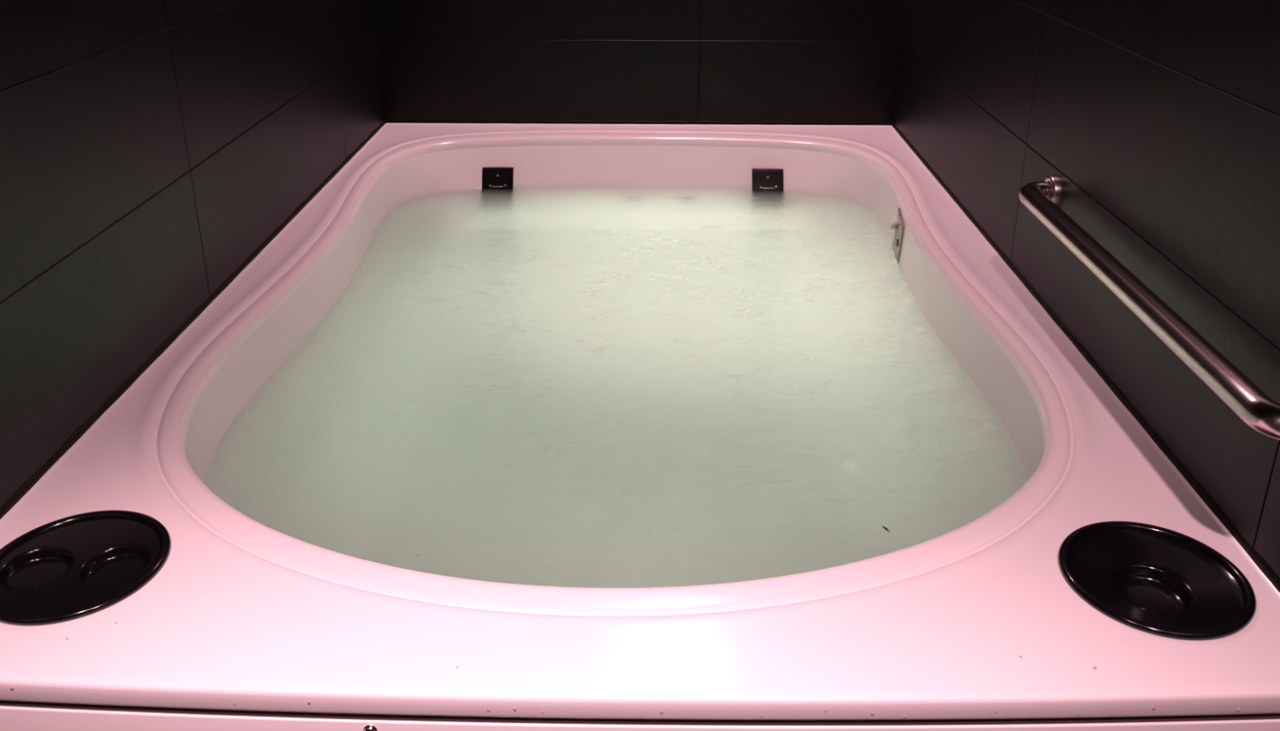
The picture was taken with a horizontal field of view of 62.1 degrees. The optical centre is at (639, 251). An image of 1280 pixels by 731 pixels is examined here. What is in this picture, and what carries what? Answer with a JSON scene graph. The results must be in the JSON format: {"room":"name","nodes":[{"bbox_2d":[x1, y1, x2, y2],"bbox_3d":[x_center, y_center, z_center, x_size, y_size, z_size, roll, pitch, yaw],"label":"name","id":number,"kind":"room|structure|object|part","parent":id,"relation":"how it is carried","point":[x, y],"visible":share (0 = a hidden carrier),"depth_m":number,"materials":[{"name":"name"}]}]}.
{"room":"bathroom","nodes":[
{"label":"bathroom","id":0,"kind":"room"},
{"bbox_2d":[0,0,385,511],"bbox_3d":[-0.838,-0.198,0.929,0.100,2.500,4.304,0,21,1],"label":"wall","id":1,"kind":"structure","parent":0,"point":[149,148],"depth_m":1.65,"materials":[{"name":"black tile"}]},
{"bbox_2d":[0,119,386,519],"bbox_3d":[-0.773,0.021,2.112,0.006,0.025,2.244,0,21,1],"label":"trim","id":2,"kind":"structure","parent":1,"relation":"attached to","point":[78,434],"depth_m":1.70,"materials":[{"name":"black"}]},
{"bbox_2d":[374,0,902,122],"bbox_3d":[-0.005,-0.979,2.973,1.504,2.500,0.100,0,21,1],"label":"wall","id":3,"kind":"structure","parent":0,"point":[624,60],"depth_m":3.08,"materials":[{"name":"black tile"}]},
{"bbox_2d":[386,119,892,125],"bbox_3d":[-0.006,-0.375,3.150,1.500,0.025,0.006,0,21,1],"label":"trim","id":4,"kind":"structure","parent":3,"relation":"attached to","point":[390,121],"depth_m":3.15,"materials":[{"name":"black"}]},
{"bbox_2d":[892,0,1279,579],"bbox_3d":[0.761,-0.188,0.907,0.100,2.500,4.304,0,21,1],"label":"wall","id":5,"kind":"structure","parent":0,"point":[1157,122],"depth_m":1.52,"materials":[{"name":"black tile"}]},
{"bbox_2d":[891,122,1279,593],"bbox_3d":[0.726,0.031,2.091,0.005,0.025,2.244,0,21,1],"label":"trim","id":6,"kind":"structure","parent":5,"relation":"attached to","point":[1260,562],"depth_m":1.56,"materials":[{"name":"black"}]},
{"bbox_2d":[1018,175,1279,440],"bbox_3d":[0.683,0.040,1.480,0.069,0.058,0.859,0,21,1],"label":"grab bar","id":7,"kind":"object","parent":5,"relation":"attached to","point":[1250,403],"visible":1,"depth_m":1.34,"materials":[{"name":"silver metal"}]},
{"bbox_3d":[-0.040,1.021,1.383,1.700,0.100,4.500,0,21,1],"label":"floor","id":8,"kind":"structure","parent":0,"visible":0},
{"bbox_2d":[0,123,1279,730],"bbox_3d":[-0.024,0.320,2.202,1.497,0.624,2.267,0,21,1],"label":"bathtub","id":9,"kind":"object","parent":8,"relation":"on","point":[242,611],"visible":0.7,"depth_m":1.17,"materials":[{"name":"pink plastic"}]},
{"bbox_2d":[0,510,170,626],"bbox_3d":[-0.651,0.365,1.228,0.204,0.021,0.204,-1,21,-3],"label":"cup holder","id":10,"kind":"object","parent":9,"relation":"on","point":[79,566],"visible":1,"depth_m":1.24,"materials":[{"name":"black plastic"}]},
{"bbox_2d":[481,167,513,189],"bbox_3d":[-0.398,-0.140,2.966,0.087,0.167,0.106,0,21,1],"label":"spout","id":11,"kind":"object","parent":9,"relation":"attached to","point":[501,178],"visible":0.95,"depth_m":2.97,"materials":[{"name":"black plastic"}]},
{"bbox_2d":[186,145,1043,482],"bbox_3d":[-0.030,0.229,2.180,1.297,0.390,1.935,0,21,1],"label":"basin","id":12,"kind":"object","parent":9,"relation":"in","point":[257,352],"depth_m":2.43,"materials":[{"name":"pink plastic"}]},
{"bbox_2d":[203,186,1027,587],"bbox_3d":[-0.031,0.296,2.174,1.293,0.310,1.871,0,21,1],"label":"water","id":13,"kind":"object","parent":9,"relation":"in","point":[553,386],"visible":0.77,"depth_m":1.82,"materials":[{"name":"liquid"}]},
{"bbox_3d":[-0.041,0.691,1.162,1.497,0.496,0.052,0,21,1],"label":"panel","id":14,"kind":"part","parent":9,"relation":"part of","materials":[{"name":"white plastic"}]},
{"bbox_2d":[751,168,783,190],"bbox_3d":[0.355,-0.135,2.955,0.087,0.167,0.106,0,21,1],"label":"spout","id":15,"kind":"object","parent":9,"relation":"attached to","point":[762,179],"visible":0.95,"depth_m":2.96,"materials":[{"name":"black plastic"}]},
{"bbox_2d":[890,208,904,262],"bbox_3d":[0.599,-0.034,2.476,0.020,0.110,0.099,0,21,1],"label":"steel plate","id":16,"kind":"object","parent":9,"relation":"attached to","point":[898,227],"visible":1,"depth_m":2.47,"materials":[{"name":"grey metal"}]},
{"bbox_3d":[0.599,-0.061,2.506,0.018,0.023,0.023,2,16,6],"label":"knob","id":17,"kind":"part","parent":16,"relation":"part of","materials":[{"name":"silver metal"}]},
{"bbox_2d":[1057,520,1256,640],"bbox_3d":[0.583,0.381,1.212,0.204,0.037,0.204,0,21,1],"label":"cup holder","id":18,"kind":"object","parent":9,"relation":"on","point":[1147,578],"visible":1,"depth_m":1.22,"materials":[{"name":"black plastic"}]}
]}

